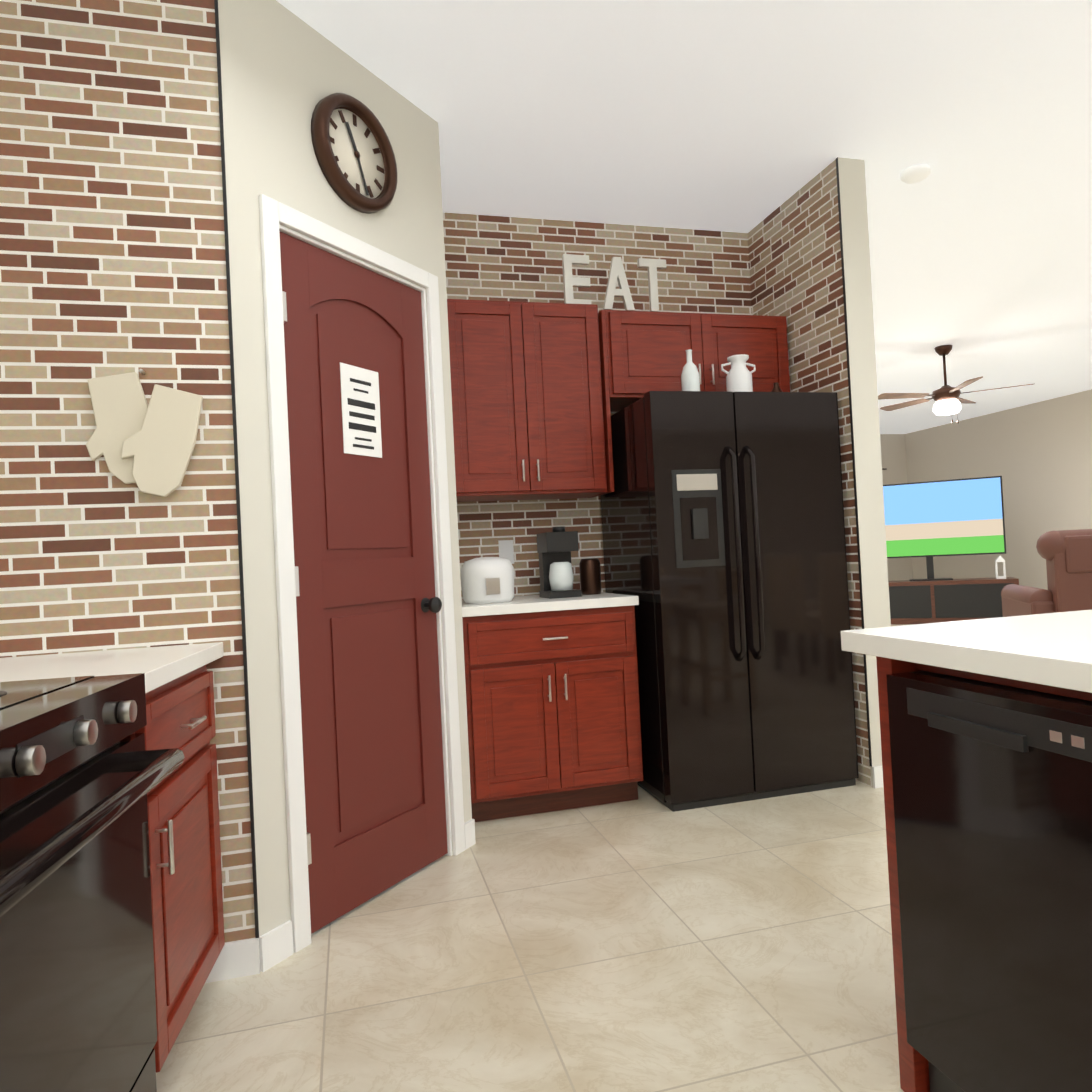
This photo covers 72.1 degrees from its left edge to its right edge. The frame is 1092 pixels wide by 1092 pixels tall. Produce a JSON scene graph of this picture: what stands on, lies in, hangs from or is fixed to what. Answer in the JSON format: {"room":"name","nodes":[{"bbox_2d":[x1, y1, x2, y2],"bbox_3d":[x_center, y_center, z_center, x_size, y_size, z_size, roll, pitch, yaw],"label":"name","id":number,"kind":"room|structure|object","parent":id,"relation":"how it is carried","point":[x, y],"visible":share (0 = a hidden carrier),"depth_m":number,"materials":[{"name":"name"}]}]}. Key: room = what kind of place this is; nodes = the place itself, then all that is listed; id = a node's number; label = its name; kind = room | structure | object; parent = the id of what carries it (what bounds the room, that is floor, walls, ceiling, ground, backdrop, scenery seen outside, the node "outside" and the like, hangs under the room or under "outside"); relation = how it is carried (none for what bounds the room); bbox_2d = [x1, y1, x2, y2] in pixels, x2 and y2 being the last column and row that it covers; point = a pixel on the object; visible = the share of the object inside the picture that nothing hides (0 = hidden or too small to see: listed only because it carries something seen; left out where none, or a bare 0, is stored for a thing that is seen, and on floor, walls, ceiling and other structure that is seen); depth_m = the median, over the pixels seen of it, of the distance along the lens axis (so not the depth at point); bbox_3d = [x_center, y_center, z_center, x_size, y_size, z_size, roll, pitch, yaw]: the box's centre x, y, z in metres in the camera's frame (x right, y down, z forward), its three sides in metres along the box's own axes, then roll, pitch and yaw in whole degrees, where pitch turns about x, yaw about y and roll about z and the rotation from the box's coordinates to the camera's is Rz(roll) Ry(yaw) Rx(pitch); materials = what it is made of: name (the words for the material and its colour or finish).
{"room":"kitchen","nodes":[
{"label":"kitchen","id":0,"kind":"room"},
{"bbox_2d":[0,0,255,941],"bbox_3d":[-1.299,-0.225,2.033,0.880,2.850,0.100,-3,-1,-15],"label":"wall","id":1,"kind":"structure","parent":0,"point":[112,249],"depth_m":2.03,"materials":[{"name":"brick"}]},
{"bbox_2d":[86,369,202,496],"bbox_3d":[-1.077,-0.303,2.018,0.293,0.347,0.043,-3,-1,-15],"label":"oven mitts","id":2,"kind":"object","parent":1,"relation":"hanging from","point":[140,442],"visible":1,"depth_m":2.00,"materials":[{"name":"beige fabric"}]},
{"bbox_2d":[218,0,471,950],"bbox_3d":[-0.652,-0.250,2.552,0.100,2.850,1.000,-3,-1,30],"label":"wall","id":3,"kind":"structure","parent":0,"point":[284,71],"depth_m":2.21,"materials":[{"name":"beige paint"}]},
{"bbox_2d":[311,93,396,213],"bbox_3d":[-0.637,-1.327,2.540,0.045,0.370,0.370,-3,-1,30],"label":"wall clock","id":4,"kind":"object","parent":3,"relation":"attached to","point":[354,152],"visible":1,"depth_m":2.53,"materials":[{"name":"brown wood"}]},
{"bbox_2d":[259,194,464,952],"bbox_3d":[-0.619,0.069,2.561,0.116,2.210,0.820,-3,-1,30],"label":"door frame","id":5,"kind":"structure","parent":3,"relation":"attached to","point":[274,213],"depth_m":2.23,"materials":[{"name":"white wood"}]},
{"bbox_2d":[280,232,447,933],"bbox_3d":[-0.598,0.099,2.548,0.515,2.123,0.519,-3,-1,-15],"label":"pantry door","id":6,"kind":"structure","parent":3,"relation":"in","point":[368,604],"depth_m":2.50,"materials":[{"name":"red paint"}]},
{"bbox_2d":[156,624,914,1091],"bbox_3d":[1.902,1.118,3.833,13.100,0.100,15.100,-3,-1,-15],"label":"floor","id":7,"kind":"structure","parent":0,"point":[644,942],"depth_m":1.99,"materials":[{"name":"tile"}]},
{"bbox_2d":[0,673,184,1091],"bbox_3d":[-0.988,0.661,1.048,0.730,1.020,0.760,-3,-1,-10],"label":"range","id":8,"kind":"object","parent":7,"relation":"on","point":[83,772],"visible":1,"depth_m":1.17,"materials":[{"name":"black glass"},{"name":"stainless steel"},{"name":"black enameled metal"}]},
{"bbox_2d":[0,642,224,1071],"bbox_3d":[-1.131,0.730,1.687,0.699,0.916,0.598,-3,-1,-15],"label":"base cabinet","id":9,"kind":"object","parent":7,"relation":"on","point":[185,873],"visible":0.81,"depth_m":1.71,"materials":[{"name":"brown wood"}]},
{"bbox_2d":[461,592,642,821],"bbox_3d":[-0.030,0.701,3.461,0.785,0.916,0.660,-3,-1,-15],"label":"base cabinet","id":10,"kind":"object","parent":7,"relation":"on","point":[553,705],"visible":0.96,"depth_m":3.18,"materials":[{"name":"brown wood"}]},
{"bbox_2d":[461,557,513,603],"bbox_3d":[-0.260,0.149,3.344,0.240,0.203,0.248,-3,-1,-15],"label":"rice cooker","id":11,"kind":"object","parent":10,"relation":"on","point":[485,580],"visible":1,"depth_m":3.25,"materials":[{"name":"white plastic"}]},
{"bbox_2d":[537,526,581,598],"bbox_3d":[0.058,0.075,3.500,0.150,0.325,0.190,-3,-1,-15],"label":"coffee maker","id":12,"kind":"object","parent":10,"relation":"on","point":[556,546],"visible":1,"depth_m":3.43,"materials":[{"name":"black plastic"}]},
{"bbox_2d":[579,558,600,594],"bbox_3d":[0.212,0.145,3.595,0.100,0.172,0.100,-3,-1,-15],"label":"canister","id":13,"kind":"object","parent":10,"relation":"on","point":[590,577],"visible":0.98,"depth_m":3.55,"materials":[{"name":"brown metal"}]},
{"bbox_2d":[601,391,858,811],"bbox_3d":[0.849,0.221,3.607,0.920,1.790,0.773,-3,-1,-15],"label":"refrigerator","id":14,"kind":"object","parent":7,"relation":"on","point":[724,540],"visible":0.96,"depth_m":3.29,"materials":[{"name":"black metal"}]},
{"bbox_2d":[681,349,699,390],"bbox_3d":[0.659,-0.783,3.427,0.084,0.228,0.084,-3,-1,-15],"label":"decorative bottle","id":15,"kind":"object","parent":14,"relation":"on","point":[690,378],"visible":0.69,"depth_m":3.40,"materials":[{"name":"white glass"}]},
{"bbox_2d":[721,354,755,391],"bbox_3d":[0.910,-0.786,3.534,0.178,0.212,0.118,-3,-1,-15],"label":"decor","id":16,"kind":"object","parent":14,"relation":"on","point":[739,377],"visible":0.69,"depth_m":3.49,"materials":[{"name":"white ceramic"}]},
{"bbox_2d":[771,382,782,391],"bbox_3d":[1.115,-0.740,3.627,0.064,0.102,0.064,-3,-1,-15],"label":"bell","id":17,"kind":"object","parent":14,"relation":"on","point":[776,388],"visible":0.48,"depth_m":3.62,"materials":[{"name":"brown metal"}]},
{"bbox_2d":[888,577,1018,624],"bbox_3d":[5.033,0.724,9.776,1.900,0.550,0.445,-3,-1,24],"label":"tv console","id":18,"kind":"object","parent":7,"relation":"on","point":[918,602],"visible":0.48,"depth_m":9.52,"materials":[{"name":"brown wood"}]},
{"bbox_2d":[883,476,1005,580],"bbox_3d":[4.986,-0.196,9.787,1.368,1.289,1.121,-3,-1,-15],"label":"screen","id":19,"kind":"object","parent":18,"relation":"on","point":[929,520],"visible":0.83,"depth_m":9.69,"materials":[{"name":"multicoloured plastic"}]},
{"bbox_2d":[995,556,1005,578],"bbox_3d":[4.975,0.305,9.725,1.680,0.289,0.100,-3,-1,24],"label":"decorative lantern","id":20,"kind":"object","parent":18,"relation":"on","point":[999,559],"visible":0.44,"depth_m":9.36,"materials":[{"name":"white"}]},
{"bbox_2d":[845,646,1091,1091],"bbox_3d":[1.483,0.604,0.638,1.184,0.875,2.104,-3,-1,-15],"label":"kitchen island","id":21,"kind":"object","parent":7,"relation":"on","point":[913,1067],"depth_m":1.49,"materials":[{"name":"brown wood"}]},
{"bbox_2d":[841,610,1091,681],"bbox_3d":[1.337,0.162,1.360,1.260,0.042,0.811,-3,-1,-15],"label":"island countertop","id":22,"kind":"structure","parent":21,"relation":"on","point":[1059,644],"depth_m":1.36,"materials":[{"name":"white stone"}]},
{"bbox_2d":[886,671,1091,1091],"bbox_3d":[1.050,0.651,1.256,0.612,0.842,0.590,-3,-1,-15],"label":"dishwasher","id":23,"kind":"object","parent":21,"relation":"in","point":[992,791],"visible":1,"depth_m":1.24,"materials":[{"name":"black metal"}]},
{"bbox_2d":[1001,529,1091,616],"bbox_3d":[4.146,0.426,5.758,0.946,1.115,0.988,-3,-1,17],"label":"recliner","id":24,"kind":"object","parent":7,"relation":"on","point":[1066,555],"visible":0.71,"depth_m":5.40,"materials":[{"name":"brown leather"}]},
{"bbox_2d":[443,212,751,599],"bbox_3d":[0.377,-0.280,3.991,1.943,2.850,0.100,-3,-1,-15],"label":"wall","id":25,"kind":"structure","parent":0,"point":[497,258],"depth_m":3.88,"materials":[{"name":"brick"}]},
{"bbox_2d":[498,540,513,563],"bbox_3d":[-0.200,0.031,3.777,0.075,0.120,0.005,-3,-1,-15],"label":"outlet","id":26,"kind":"object","parent":25,"relation":"attached to","point":[506,549],"visible":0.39,"depth_m":3.77,"materials":[{"name":"white plastic"}]},
{"bbox_2d":[447,299,606,501],"bbox_3d":[-0.132,-0.686,3.618,0.760,0.900,0.380,-3,-1,-15],"label":"upper cabinet","id":27,"kind":"object","parent":25,"relation":"attached to","point":[527,401],"visible":0.9,"depth_m":3.47,"materials":[{"name":"brown wood"}]},
{"bbox_2d":[562,254,666,311],"bbox_3d":[0.346,-1.290,3.693,0.535,0.260,0.025,-3,-1,-15],"label":"eat sign","id":28,"kind":"object","parent":27,"relation":"on","point":[616,273],"visible":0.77,"depth_m":3.68,"materials":[{"name":"white"}]},
{"bbox_2d":[588,310,789,497],"bbox_3d":[0.729,-0.711,3.833,0.995,0.870,0.400,-3,-1,-15],"label":"upper cabinet","id":29,"kind":"object","parent":25,"relation":"attached to","point":[642,353],"visible":0.71,"depth_m":3.65,"materials":[{"name":"brown wood"}]},
{"bbox_2d":[276,0,1091,433],"bbox_3d":[1.755,-1.828,3.876,13.100,0.100,15.100,-3,-1,-15],"label":"ceiling","id":30,"kind":"structure","parent":0,"point":[742,116],"depth_m":3.15,"materials":[{"name":"white paint"}]},
{"bbox_2d":[900,164,930,183],"bbox_3d":[1.757,-1.764,3.565,0.130,0.034,0.130,-3,-1,-15],"label":"smoke detector","id":31,"kind":"object","parent":30,"relation":"attached to","point":[915,173],"visible":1,"depth_m":3.53,"materials":[{"name":"white plastic"}]},
{"bbox_2d":[878,345,1034,422],"bbox_3d":[3.628,-1.466,6.885,1.295,0.720,1.317,-3,-1,-15],"label":"ceiling fan","id":32,"kind":"object","parent":30,"relation":"hanging from","point":[947,398],"visible":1,"depth_m":6.82,"materials":[{"name":"brown wood"}]},
{"bbox_2d":[748,157,890,786],"bbox_3d":[1.362,-0.332,3.784,0.140,2.850,0.800,-3,-1,-15],"label":"wall","id":33,"kind":"structure","parent":0,"point":[794,249],"depth_m":3.43,"materials":[{"name":"brick"}]},
{"bbox_2d":[868,744,882,783],"bbox_3d":[0.638,1.131,7.063,0.032,0.095,7.612,-3,-1,-15],"label":"baseboard","id":34,"kind":"structure","parent":33,"relation":"attached to","point":[877,770],"depth_m":3.36,"materials":[{"name":"white painted wood"}]},
{"bbox_2d":[880,434,912,580],"bbox_3d":[2.814,-0.289,11.657,6.850,2.850,0.100,-3,-1,-15],"label":"wall","id":35,"kind":"structure","parent":0,"point":[893,453],"depth_m":12.39,"materials":[{"name":"beige paint"}]},
{"bbox_2d":[905,389,1091,589],"bbox_3d":[7.929,-0.637,5.402,0.100,2.850,14.600,-3,-1,-15],"label":"wall","id":36,"kind":"structure","parent":0,"point":[1037,456],"depth_m":10.36,"materials":[{"name":"beige paint"}]}
]}

